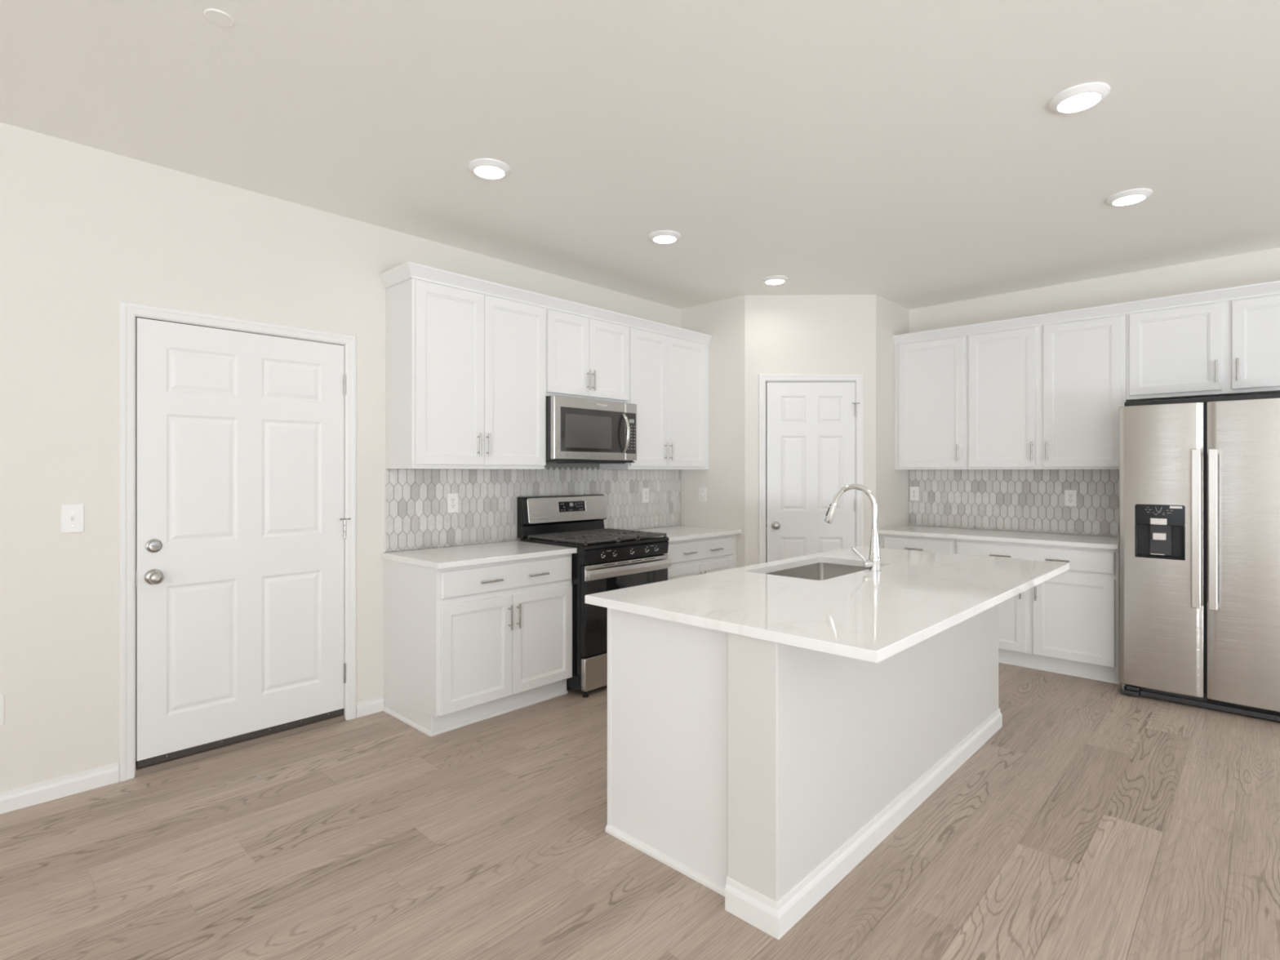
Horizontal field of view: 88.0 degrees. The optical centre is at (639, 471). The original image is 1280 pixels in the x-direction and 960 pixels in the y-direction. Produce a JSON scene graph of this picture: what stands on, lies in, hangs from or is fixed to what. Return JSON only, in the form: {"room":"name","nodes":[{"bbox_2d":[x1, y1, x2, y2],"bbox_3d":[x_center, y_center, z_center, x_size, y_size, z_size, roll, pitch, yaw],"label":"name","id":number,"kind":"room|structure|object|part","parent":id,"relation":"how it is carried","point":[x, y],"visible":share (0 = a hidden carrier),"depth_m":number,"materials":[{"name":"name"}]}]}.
{"room":"kitchen","nodes":[
{"label":"kitchen","id":0,"kind":"room"},
{"bbox_2d":[0,122,766,791],"bbox_3d":[-2.038,-0.015,3.259,0.120,2.748,9.520,0,0,44],"label":"wall","id":1,"kind":"structure","parent":0,"point":[85,230],"depth_m":2.86,"materials":[{"name":"white paint"}]},
{"bbox_2d":[0,694,4,725],"bbox_3d":[-2.560,0.950,2.616,0.008,0.120,0.076,0,0,44],"label":"wall outlet","id":2,"kind":"object","parent":1,"relation":"attached to","point":[2,696],"visible":1,"depth_m":2.64,"materials":[{"name":"white plastic"}]},
{"bbox_2d":[60,503,84,533],"bbox_3d":[-2.388,0.199,2.791,0.017,0.120,0.076,0,0,44],"label":"light switch","id":3,"kind":"object","parent":1,"relation":"attached to","point":[72,516],"visible":1,"depth_m":2.79,"materials":[{"name":"white plastic"}]},
{"bbox_2d":[0,695,384,813],"bbox_3d":[-3.322,1.317,1.811,0.013,0.083,5.412,0,0,44],"label":"baseboard","id":4,"kind":"structure","parent":1,"relation":"attached to","point":[16,798],"depth_m":2.78,"materials":[{"name":"white paint"}]},
{"bbox_2d":[119,300,356,782],"bbox_3d":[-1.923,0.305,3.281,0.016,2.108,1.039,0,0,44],"label":"trim","id":5,"kind":"structure","parent":1,"relation":"attached to","point":[128,311],"depth_m":2.94,"materials":[{"name":"white paint"}]},
{"bbox_2d":[135,714,345,777],"bbox_3d":[-1.968,1.342,3.324,0.132,0.034,0.920,0,0,44],"label":"threshold","id":6,"kind":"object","parent":1,"relation":"attached to","point":[176,762],"depth_m":3.23,"materials":[{"name":"brown wood"}]},
{"bbox_2d":[135,316,351,768],"bbox_3d":[-1.911,0.317,3.285,0.115,2.012,0.942,0,0,44],"label":"door","id":7,"kind":"structure","parent":1,"relation":"in","point":[241,522],"depth_m":3.24,"materials":[{"name":"white paint"}]},
{"bbox_3d":[-2.254,0.479,2.965,0.032,0.070,0.003,0,0,44],"label":"latch plate","id":8,"kind":"part","parent":7,"relation":"part of","materials":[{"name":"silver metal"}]},
{"bbox_3d":[-2.176,0.478,2.978,0.069,0.070,0.070,0,0,44],"label":"knob","id":9,"kind":"part","parent":7,"relation":"part of","materials":[{"name":"silver metal"}]},
{"bbox_2d":[386,277,546,469],"bbox_3d":[-1.010,-0.532,3.991,0.360,1.038,0.902,0,0,44],"label":"upper cabinet","id":10,"kind":"object","parent":1,"relation":"attached to","point":[466,370],"visible":1,"depth_m":3.79,"materials":[{"name":"white paint"}]},
{"bbox_3d":[-1.066,-0.536,3.738,0.020,0.997,0.428,0,0,44],"label":"door","id":11,"kind":"part","parent":10,"relation":"part of","materials":[{"name":"white paint"}]},
{"bbox_3d":[-0.929,-0.154,3.841,0.036,0.136,0.012,0,0,44],"label":"handle","id":12,"kind":"part","parent":10,"relation":"part of","materials":[{"name":"silver metal"}]},
{"bbox_3d":[-0.888,-0.154,3.885,0.036,0.136,0.012,0,0,44],"label":"handle","id":13,"kind":"part","parent":10,"relation":"part of","materials":[{"name":"silver metal"}]},
{"bbox_3d":[-0.760,-0.536,4.059,0.020,0.997,0.452,0,0,44],"label":"door","id":14,"kind":"part","parent":10,"relation":"part of","materials":[{"name":"white paint"}]},
{"bbox_2d":[378,261,712,344],"bbox_3d":[-0.442,-1.078,4.598,0.347,0.070,2.653,0,0,44],"label":"crown molding","id":15,"kind":"structure","parent":10,"relation":"attached to","point":[407,270],"depth_m":4.10,"materials":[{"name":"white paint"}]},
{"bbox_2d":[384,462,680,552],"bbox_3d":[-0.553,0.199,4.728,0.010,0.525,2.618,0,0,44],"label":"tile backsplash","id":16,"kind":"structure","parent":1,"relation":"attached to","point":[416,516],"depth_m":4.31,"materials":[{"name":"grey tile"}]},
{"bbox_3d":[-1.453,0.225,3.780,0.010,0.474,0.003,0,0,44],"label":"edge trim","id":17,"kind":"part","parent":16,"relation":"part of","materials":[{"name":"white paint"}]},
{"bbox_2d":[447,493,457,512],"bbox_3d":[-1.153,0.195,4.085,0.008,0.120,0.076,0,0,44],"label":"wall outlet","id":18,"kind":"object","parent":16,"relation":"attached to","point":[452,498],"visible":1,"depth_m":4.08,"materials":[{"name":"white plastic"}]},
{"bbox_2d":[450,497,455,502],"bbox_3d":[-1.151,0.175,4.083,0.003,0.029,0.034,0,0,44],"label":"receptacle","id":19,"kind":"object","parent":18,"relation":"attached to","point":[452,499],"depth_m":4.08,"materials":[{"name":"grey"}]},
{"bbox_2d":[450,503,455,508],"bbox_3d":[-1.151,0.214,4.083,0.003,0.029,0.034,0,0,44],"label":"receptacle","id":20,"kind":"object","parent":18,"relation":"attached to","point":[452,505],"depth_m":4.08,"materials":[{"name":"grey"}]},
{"bbox_2d":[642,488,648,502],"bbox_3d":[0.048,0.194,5.349,0.008,0.120,0.076,0,0,44],"label":"wall outlet","id":21,"kind":"object","parent":16,"relation":"attached to","point":[645,491],"visible":1,"depth_m":5.34,"materials":[{"name":"white plastic"}]},
{"bbox_2d":[544,307,628,403],"bbox_3d":[-0.438,-0.767,4.593,0.360,0.568,0.759,0,0,44],"label":"upper cabinet","id":22,"kind":"object","parent":1,"relation":"attached to","point":[587,357],"visible":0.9,"depth_m":4.46,"materials":[{"name":"white paint"}]},
{"bbox_3d":[-0.471,-0.770,4.364,0.020,0.528,0.352,0,0,44],"label":"door","id":23,"kind":"part","parent":22,"relation":"part of","materials":[{"name":"white paint"}]},
{"bbox_3d":[-0.344,-0.613,4.457,0.036,0.136,0.012,0,0,44],"label":"handle","id":24,"kind":"part","parent":22,"relation":"part of","materials":[{"name":"silver metal"}]},
{"bbox_2d":[546,395,636,463],"bbox_3d":[-0.398,-0.267,4.556,0.447,0.423,0.754,0,0,44],"label":"microwave","id":25,"kind":"object","parent":22,"relation":"attached to","point":[579,430],"visible":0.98,"depth_m":4.39,"materials":[{"name":"grey metal"}]},
{"bbox_3d":[-0.303,-0.270,4.419,0.004,0.283,0.582,0,0,44],"label":"door glass","id":26,"kind":"part","parent":25,"relation":"part of","materials":[{"name":"grey glass"}]},
{"bbox_3d":[-0.097,-0.265,4.596,0.066,0.268,0.026,0,0,44],"label":"handle","id":27,"kind":"part","parent":25,"relation":"part of","materials":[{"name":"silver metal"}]},
{"bbox_3d":[-0.312,-0.613,4.491,0.036,0.136,0.012,0,0,44],"label":"handle","id":28,"kind":"part","parent":22,"relation":"part of","materials":[{"name":"silver metal"}]},
{"bbox_3d":[-0.217,-0.770,4.632,0.020,0.528,0.378,0,0,44],"label":"door","id":29,"kind":"part","parent":22,"relation":"part of","materials":[{"name":"white paint"}]},
{"bbox_2d":[600,326,708,469],"bbox_3d":[0.150,-0.532,5.213,0.360,1.038,0.947,0,0,44],"label":"upper cabinet","id":30,"kind":"object","parent":1,"relation":"attached to","point":[668,375],"visible":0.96,"depth_m":5.08,"materials":[{"name":"white paint"}]},
{"bbox_3d":[0.065,-0.536,4.928,0.020,0.997,0.394,0,0,44],"label":"door","id":31,"kind":"part","parent":30,"relation":"part of","materials":[{"name":"white paint"}]},
{"bbox_3d":[0.202,-0.149,5.032,0.036,0.136,0.012,0,0,44],"label":"handle","id":32,"kind":"part","parent":30,"relation":"part of","materials":[{"name":"silver metal"}]},
{"bbox_3d":[0.243,-0.149,5.075,0.036,0.136,0.012,0,0,44],"label":"handle","id":33,"kind":"part","parent":30,"relation":"part of","materials":[{"name":"silver metal"}]},
{"bbox_3d":[0.365,-0.536,5.244,0.020,0.997,0.470,0,0,44],"label":"door","id":34,"kind":"part","parent":30,"relation":"part of","materials":[{"name":"white paint"}]},
{"bbox_2d":[0,0,1279,309],"bbox_3d":[0.802,-1.439,0.644,7.840,0.100,9.640,0,0,44],"label":"ceiling","id":35,"kind":"structure","parent":0,"point":[910,154],"depth_m":2.67,"materials":[{"name":"white paint"}]},
{"bbox_2d":[203,8,234,26],"bbox_3d":[-1.289,-1.387,2.031,0.080,0.004,0.080,0,0,44],"label":"sprinkler cover","id":36,"kind":"object","parent":35,"relation":"attached to","point":[218,17],"visible":1,"depth_m":2.03,"materials":[{"name":"white paint"}]},
{"bbox_2d":[468,158,511,179],"bbox_3d":[-0.689,-1.377,3.036,0.190,0.023,0.190,0,0,44],"label":"recessed light","id":37,"kind":"object","parent":35,"relation":"in","point":[485,168],"visible":1,"depth_m":3.00,"materials":[{"name":"white plastic"}]},
{"bbox_2d":[648,230,680,244],"bbox_3d":[0.146,-1.377,3.914,0.190,0.023,0.190,0,0,44],"label":"recessed light","id":38,"kind":"object","parent":35,"relation":"in","point":[662,237],"visible":1,"depth_m":3.88,"materials":[{"name":"white plastic"}]},
{"bbox_2d":[761,275,788,284],"bbox_3d":[0.975,-1.377,4.793,0.190,0.023,0.190,0,0,44],"label":"recessed light","id":39,"kind":"object","parent":35,"relation":"in","point":[775,279],"visible":1,"depth_m":4.75,"materials":[{"name":"white plastic"}]},
{"bbox_2d":[1048,82,1110,113],"bbox_3d":[1.629,-1.377,2.462,0.190,0.023,0.190,0,0,44],"label":"recessed light","id":40,"kind":"object","parent":35,"relation":"in","point":[1078,98],"visible":1,"depth_m":2.43,"materials":[{"name":"white plastic"}]},
{"bbox_2d":[1106,188,1152,206],"bbox_3d":[2.467,-1.377,3.348,0.190,0.023,0.190,0,0,44],"label":"recessed light","id":41,"kind":"object","parent":35,"relation":"in","point":[1130,197],"visible":1,"depth_m":3.31,"materials":[{"name":"white plastic"}]},
{"bbox_2d":[0,662,1279,959],"bbox_3d":[0.802,1.385,0.644,7.840,0.053,9.640,0,0,44],"label":"floor","id":42,"kind":"structure","parent":0,"point":[1098,822],"depth_m":2.32,"materials":[{"name":"brown wood"}]},
{"bbox_2d":[382,553,572,737],"bbox_3d":[-0.921,0.926,3.881,0.640,0.866,0.916,0,0,44],"label":"base cabinet","id":43,"kind":"object","parent":42,"relation":"on","point":[467,645],"visible":0.98,"depth_m":3.62,"materials":[{"name":"white paint"}]},
{"bbox_3d":[-0.955,1.349,3.914,0.546,0.019,0.916,0,0,44],"label":"shoe molding","id":44,"kind":"part","parent":43,"relation":"part of","materials":[{"name":"white paint"}]},
{"bbox_3d":[-0.867,0.966,3.541,0.020,0.558,0.436,0,0,44],"label":"door","id":45,"kind":"part","parent":43,"relation":"part of","materials":[{"name":"white paint"}]},
{"bbox_2d":[381,540,577,568],"bbox_3d":[-0.925,0.478,3.885,0.630,0.030,0.922,0,0,44],"label":"countertop","id":46,"kind":"structure","parent":43,"relation":"on","point":[442,557],"depth_m":3.73,"materials":[{"name":"white stone"}]},
{"bbox_3d":[-0.801,0.591,3.569,0.036,0.011,0.136,0,0,44],"label":"handle","id":47,"kind":"part","parent":43,"relation":"part of","materials":[{"name":"silver metal"}]},
{"bbox_3d":[-0.716,0.586,3.700,0.020,0.140,0.871,0,0,44],"label":"drawer","id":48,"kind":"part","parent":43,"relation":"part of","materials":[{"name":"white paint"}]},
{"bbox_3d":[-0.714,0.806,3.661,0.036,0.136,0.012,0,0,44],"label":"handle","id":49,"kind":"part","parent":43,"relation":"part of","materials":[{"name":"silver metal"}]},
{"bbox_3d":[-0.677,0.806,3.700,0.036,0.136,0.012,0,0,44],"label":"handle","id":50,"kind":"part","parent":43,"relation":"part of","materials":[{"name":"silver metal"}]},
{"bbox_3d":[-0.582,0.591,3.800,0.036,0.011,0.136,0,0,44],"label":"handle","id":51,"kind":"part","parent":43,"relation":"part of","materials":[{"name":"silver metal"}]},
{"bbox_3d":[-0.565,0.966,3.858,0.020,0.558,0.434,0,0,44],"label":"door","id":52,"kind":"part","parent":43,"relation":"part of","materials":[{"name":"white paint"}]},
{"bbox_2d":[517,493,671,697],"bbox_3d":[-0.299,0.765,4.454,0.731,1.188,0.763,0,0,44],"label":"gas range","id":53,"kind":"object","parent":42,"relation":"on","point":[606,559],"visible":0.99,"depth_m":4.21,"materials":[{"name":"black metal"}]},
{"bbox_3d":[-0.501,0.264,4.671,0.031,0.171,0.713,0,0,44],"label":"steel panel","id":54,"kind":"part","parent":53,"relation":"part of","materials":[{"name":"silver metal"}]},
{"bbox_3d":[-0.085,1.225,4.251,0.035,0.200,0.749,0,0,44],"label":"storage drawer","id":55,"kind":"part","parent":53,"relation":"part of","materials":[{"name":"silver metal"}]},
{"bbox_2d":[520,528,669,551],"bbox_3d":[-0.296,0.448,4.452,0.642,0.053,0.763,0,0,44],"label":"cooktop","id":56,"kind":"object","parent":53,"relation":"in","point":[582,539],"depth_m":4.32,"materials":[{"name":"black metal"}]},
{"bbox_3d":[-0.084,0.840,4.250,0.038,0.548,0.755,0,0,44],"label":"oven door","id":57,"kind":"part","parent":53,"relation":"part of","materials":[{"name":"black ceramic"}]},
{"bbox_3d":[-0.083,0.512,4.250,0.050,0.094,0.759,0,0,44],"label":"control panel","id":58,"kind":"part","parent":53,"relation":"part of","materials":[{"name":"black metal"}]},
{"bbox_3d":[-0.069,0.884,4.237,0.004,0.450,0.749,0,0,44],"label":"door glass","id":59,"kind":"part","parent":53,"relation":"part of","materials":[{"name":"black glass"}]},
{"bbox_3d":[-0.053,0.617,4.221,0.053,0.051,0.741,0,0,44],"label":"handle","id":60,"kind":"part","parent":53,"relation":"part of","materials":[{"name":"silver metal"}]},
{"bbox_2d":[663,533,736,580],"bbox_3d":[0.252,0.926,5.116,0.640,0.866,0.946,0,0,44],"label":"base cabinet","id":61,"kind":"object","parent":42,"relation":"on","point":[689,557],"visible":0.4,"depth_m":4.92,"materials":[{"name":"white paint"}]},
{"bbox_3d":[0.284,0.966,4.752,0.020,0.558,0.436,0,0,44],"label":"door","id":62,"kind":"part","parent":61,"relation":"part of","materials":[{"name":"white paint"}]},
{"bbox_2d":[631,525,741,542],"bbox_3d":[0.247,0.478,5.119,0.630,0.030,0.950,0,0,44],"label":"countertop","id":63,"kind":"structure","parent":61,"relation":"on","point":[674,533],"depth_m":5.11,"materials":[{"name":"white stone"}]},
{"bbox_3d":[0.358,0.591,4.789,0.036,0.011,0.136,0,0,44],"label":"handle","id":64,"kind":"part","parent":61,"relation":"part of","materials":[{"name":"silver metal"}]},
{"bbox_3d":[0.435,0.586,4.911,0.020,0.140,0.875,0,0,44],"label":"drawer","id":65,"kind":"part","parent":61,"relation":"part of","materials":[{"name":"white paint"}]},
{"bbox_3d":[0.576,0.591,5.018,0.036,0.011,0.136,0,0,44],"label":"handle","id":66,"kind":"part","parent":61,"relation":"part of","materials":[{"name":"silver metal"}]},
{"bbox_3d":[0.586,0.966,5.070,0.020,0.558,0.436,0,0,44],"label":"door","id":67,"kind":"part","parent":61,"relation":"part of","materials":[{"name":"white paint"}]},
{"bbox_2d":[604,604,1002,939],"bbox_3d":[0.879,0.926,3.011,0.807,0.866,2.235,0,0,44],"label":"kitchen island","id":68,"kind":"object","parent":42,"relation":"on","point":[762,773],"visible":0.66,"depth_m":2.25,"materials":[{"name":"white paint"}]},
{"bbox_3d":[0.630,0.926,3.291,0.019,0.866,2.172,0,0,44],"label":"frame","id":69,"kind":"part","parent":68,"relation":"part of","materials":[{"name":"white paint"}]},
{"bbox_3d":[0.088,1.347,2.302,0.591,0.024,0.014,0,0,44],"label":"shoe molding","id":70,"kind":"part","parent":68,"relation":"part of","materials":[{"name":"white paint"}]},
{"bbox_2d":[585,546,1069,662],"bbox_3d":[0.978,0.478,2.909,1.125,0.030,2.254,0,0,44],"label":"island countertop","id":71,"kind":"structure","parent":68,"relation":"on","point":[916,596],"depth_m":2.41,"materials":[{"name":"white stone"}]},
{"bbox_2d":[764,562,868,580],"bbox_3d":[0.871,0.604,3.199,0.449,0.220,0.780,0,0,44],"label":"sink","id":72,"kind":"object","parent":71,"relation":"in","point":[819,571],"visible":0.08,"depth_m":3.51,"materials":[{"name":"grey metal"}]},
{"bbox_2d":[824,484,881,572],"bbox_3d":[0.986,0.261,3.122,0.269,0.404,0.135,0,0,44],"label":"kitchen faucet","id":73,"kind":"object","parent":71,"relation":"on","point":[873,563],"visible":1,"depth_m":3.07,"materials":[{"name":"silver metal"}]},
{"bbox_3d":[1.014,0.166,3.136,0.216,0.214,0.026,0,0,38],"label":"spout","id":74,"kind":"part","parent":73,"relation":"part of","materials":[{"name":"silver metal"}]},
{"bbox_3d":[1.030,0.395,3.062,0.123,0.097,0.033,0,0,-15],"label":"lever","id":75,"kind":"part","parent":73,"relation":"part of","materials":[{"name":"silver metal"}]},
{"bbox_3d":[1.096,1.310,2.792,0.191,0.098,2.216,0,0,44],"label":"baseboard","id":76,"kind":"part","parent":68,"relation":"part of","materials":[{"name":"white paint"}]},
{"bbox_2d":[880,533,955,554],"bbox_3d":[2.294,0.926,5.266,0.564,0.866,0.640,0,0,44],"label":"base cabinet","id":77,"kind":"object","parent":42,"relation":"on","point":[945,545],"visible":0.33,"depth_m":5.04,"materials":[{"name":"white paint"}]},
{"bbox_3d":[2.087,0.591,5.046,0.136,0.011,0.036,0,0,44],"label":"handle","id":78,"kind":"part","parent":77,"relation":"part of","materials":[{"name":"silver metal"}]},
{"bbox_2d":[955,538,1119,684],"bbox_3d":[2.857,0.926,4.731,0.987,0.866,0.640,0,0,44],"label":"base cabinet","id":79,"kind":"object","parent":42,"relation":"on","point":[1068,623],"visible":0.66,"depth_m":4.40,"materials":[{"name":"white paint"}]},
{"bbox_2d":[878,524,1119,549],"bbox_3d":[2.657,0.478,4.928,1.556,0.030,0.630,0,0,44],"label":"countertop","id":80,"kind":"structure","parent":79,"relation":"on","point":[1023,537],"depth_m":4.78,"materials":[{"name":"white stone"}]},
{"bbox_3d":[2.520,0.591,4.635,0.136,0.011,0.036,0,0,44],"label":"handle","id":81,"kind":"part","parent":79,"relation":"part of","materials":[{"name":"silver metal"}]},
{"bbox_3d":[2.484,0.966,4.707,0.450,0.558,0.020,0,0,44],"label":"door","id":82,"kind":"part","parent":79,"relation":"part of","materials":[{"name":"white paint"}]},
{"bbox_3d":[2.666,0.586,4.534,0.952,0.140,0.020,0,0,44],"label":"drawer","id":83,"kind":"part","parent":79,"relation":"part of","materials":[{"name":"white paint"}]},
{"bbox_3d":[2.678,0.806,4.485,0.012,0.136,0.036,0,0,44],"label":"handle","id":84,"kind":"part","parent":79,"relation":"part of","materials":[{"name":"silver metal"}]},
{"bbox_3d":[2.770,0.591,4.397,0.136,0.011,0.036,0,0,44],"label":"handle","id":85,"kind":"part","parent":79,"relation":"part of","materials":[{"name":"silver metal"}]},
{"bbox_3d":[2.705,1.349,4.572,0.987,0.019,0.012,0,0,44],"label":"shoe molding","id":86,"kind":"part","parent":79,"relation":"part of","materials":[{"name":"white paint"}]},
{"bbox_3d":[2.846,0.966,4.364,0.456,0.558,0.020,0,0,44],"label":"door","id":87,"kind":"part","parent":79,"relation":"part of","materials":[{"name":"white paint"}]},
{"bbox_2d":[1119,393,1279,721],"bbox_3d":[3.477,0.468,3.966,0.910,1.782,0.838,0,0,44],"label":"refrigerator","id":88,"kind":"object","parent":42,"relation":"on","point":[1199,477],"visible":1,"depth_m":3.77,"materials":[{"name":"grey metal"}]},
{"bbox_3d":[3.076,0.447,3.920,0.392,1.680,0.086,0,0,44],"label":"freezer door","id":89,"kind":"part","parent":88,"relation":"part of","materials":[{"name":"silver metal"}]},
{"bbox_3d":[3.147,0.323,3.751,0.041,0.896,0.072,0,0,44],"label":"handle","id":90,"kind":"part","parent":88,"relation":"part of","materials":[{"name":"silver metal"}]},
{"bbox_3d":[3.199,0.323,3.701,0.039,0.896,0.072,0,0,44],"label":"handle","id":91,"kind":"part","parent":88,"relation":"part of","materials":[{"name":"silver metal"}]},
{"bbox_3d":[3.412,0.447,3.601,0.501,1.680,0.086,0,0,44],"label":"door","id":92,"kind":"part","parent":88,"relation":"part of","materials":[{"name":"silver metal"}]},
{"bbox_2d":[680,295,744,568],"bbox_3d":[0.621,-0.015,5.490,0.662,2.748,0.100,0,0,44],"label":"wall","id":93,"kind":"structure","parent":0,"point":[723,481],"depth_m":5.37,"materials":[{"name":"white paint"}]},
{"bbox_2d":[698,487,706,502],"bbox_3d":[0.515,0.192,5.509,0.076,0.120,0.017,0,0,44],"label":"light switch","id":94,"kind":"object","parent":93,"relation":"attached to","point":[702,491],"visible":1,"depth_m":5.51,"materials":[{"name":"white plastic"}]},
{"bbox_2d":[744,294,875,566],"bbox_3d":[1.342,-0.015,5.271,1.031,2.748,0.100,0,0,0],"label":"wall","id":95,"kind":"structure","parent":0,"point":[784,334],"depth_m":5.22,"materials":[{"name":"white paint"}]},
{"bbox_2d":[765,381,855,384],"bbox_3d":[1.345,0.314,5.272,0.752,2.090,0.100,0,0,0],"label":"trim","id":96,"kind":"structure","parent":95,"relation":"attached to","point":[766,381],"depth_m":5.23,"materials":[{"name":"white paint"}]},
{"bbox_2d":[758,373,863,564],"bbox_3d":[1.345,0.296,5.213,0.823,2.125,0.017,0,0,0],"label":"trim","id":97,"kind":"structure","parent":95,"relation":"attached to","point":[762,378],"depth_m":5.21,"materials":[{"name":"white paint"}]},
{"bbox_2d":[765,382,859,562],"bbox_3d":[1.357,0.322,5.210,0.726,2.050,0.101,0,0,0],"label":"door","id":98,"kind":"structure","parent":95,"relation":"in","point":[811,426],"depth_m":5.23,"materials":[{"name":"white paint"}]},
{"bbox_3d":[1.068,0.427,5.195,0.064,0.064,0.066,0,0,0],"label":"knob","id":99,"kind":"part","parent":98,"relation":"part of","materials":[{"name":"silver metal"}]},
{"bbox_2d":[875,294,909,546],"bbox_3d":[2.047,-0.015,5.490,0.100,2.748,0.657,0,0,44],"label":"wall","id":100,"kind":"structure","parent":0,"point":[892,318],"depth_m":5.38,"materials":[{"name":"white paint"}]},
{"bbox_2d":[909,247,1279,537],"bbox_3d":[4.080,-0.015,4.095,7.840,2.748,0.120,0,0,44],"label":"wall","id":101,"kind":"structure","parent":0,"point":[1260,266],"depth_m":4.72,"materials":[{"name":"white paint"}]},
{"bbox_2d":[894,335,967,469],"bbox_3d":[2.389,-0.532,5.369,0.560,1.038,0.360,0,0,44],"label":"upper cabinet","id":102,"kind":"object","parent":101,"relation":"attached to","point":[931,376],"visible":0.94,"depth_m":5.25,"materials":[{"name":"white paint"}]},
{"bbox_3d":[2.441,-0.141,5.096,0.012,0.136,0.036,0,0,44],"label":"handle","id":103,"kind":"part","parent":102,"relation":"part of","materials":[{"name":"silver metal"}]},
{"bbox_2d":[908,469,1119,537],"bbox_3d":[2.870,0.225,5.155,1.552,0.474,0.008,0,0,44],"label":"tile backsplash","id":104,"kind":"structure","parent":101,"relation":"attached to","point":[1031,500],"depth_m":5.10,"materials":[{"name":"grey tile"}]},
{"bbox_2d":[910,486,919,501],"bbox_3d":[2.337,0.191,5.650,0.076,0.120,0.008,0,0,44],"label":"wall outlet","id":105,"kind":"object","parent":104,"relation":"attached to","point":[914,491],"visible":1,"depth_m":5.64,"materials":[{"name":"white plastic"}]},
{"bbox_2d":[1064,489,1076,506],"bbox_3d":[3.161,0.196,4.868,0.076,0.120,0.008,0,0,44],"label":"wall outlet","id":106,"kind":"object","parent":104,"relation":"attached to","point":[1070,495],"visible":1,"depth_m":4.87,"materials":[{"name":"white plastic"}]},
{"bbox_2d":[1067,493,1073,497],"bbox_3d":[3.159,0.176,4.866,0.034,0.029,0.003,0,0,44],"label":"receptacle","id":107,"kind":"object","parent":106,"relation":"attached to","point":[1069,495],"depth_m":4.86,"materials":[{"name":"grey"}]},
{"bbox_2d":[1067,498,1073,502],"bbox_3d":[3.159,0.215,4.866,0.034,0.029,0.003,0,0,44],"label":"receptacle","id":108,"kind":"object","parent":106,"relation":"attached to","point":[1069,500],"depth_m":4.86,"materials":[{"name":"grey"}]},
{"bbox_2d":[967,314,1128,469],"bbox_3d":[2.952,-0.532,4.834,0.991,1.038,0.360,0,0,44],"label":"upper cabinet","id":109,"kind":"object","parent":101,"relation":"attached to","point":[1050,396],"visible":0.91,"depth_m":4.69,"materials":[{"name":"white paint"}]},
{"bbox_3d":[2.676,-0.533,4.911,0.450,1.003,0.020,0,0,44],"label":"door","id":110,"kind":"part","parent":109,"relation":"part of","materials":[{"name":"white paint"}]},
{"bbox_3d":[2.807,-0.143,4.749,0.012,0.136,0.036,0,0,44],"label":"handle","id":111,"kind":"part","parent":109,"relation":"part of","materials":[{"name":"silver metal"}]},
{"bbox_3d":[2.875,-0.143,4.684,0.012,0.136,0.036,0,0,44],"label":"handle","id":112,"kind":"part","parent":109,"relation":"part of","materials":[{"name":"silver metal"}]},
{"bbox_3d":[3.039,-0.533,4.567,0.454,1.003,0.020,0,0,44],"label":"door","id":113,"kind":"part","parent":109,"relation":"part of","materials":[{"name":"white paint"}]},
{"bbox_2d":[892,280,1279,344],"bbox_3d":[3.119,-1.078,4.684,2.563,0.070,0.347,0,0,44],"label":"crown molding","id":114,"kind":"structure","parent":101,"relation":"attached to","point":[1268,288],"depth_m":4.47,"materials":[{"name":"white paint"}]},
{"bbox_2d":[1125,293,1279,401],"bbox_3d":[3.662,-0.763,4.160,0.966,0.576,0.360,0,0,44],"label":"upper cabinet","id":115,"kind":"object","parent":101,"relation":"attached to","point":[1228,348],"visible":0.99,"depth_m":4.12,"materials":[{"name":"white paint"}]},
{"bbox_3d":[3.400,-0.767,4.224,0.458,0.535,0.020,0,0,44],"label":"door","id":116,"kind":"part","parent":115,"relation":"part of","materials":[{"name":"white paint"}]},
{"bbox_3d":[3.529,-0.613,4.062,0.012,0.136,0.036,0,0,44],"label":"handle","id":117,"kind":"part","parent":115,"relation":"part of","materials":[{"name":"silver metal"}]},
{"bbox_3d":[3.600,-0.613,3.995,0.012,0.136,0.036,0,0,44],"label":"handle","id":118,"kind":"part","parent":115,"relation":"part of","materials":[{"name":"silver metal"}]},
{"bbox_3d":[3.753,-0.767,3.888,0.420,0.535,0.020,0,0,44],"label":"door","id":119,"kind":"part","parent":115,"relation":"part of","materials":[{"name":"white paint"}]}
]}

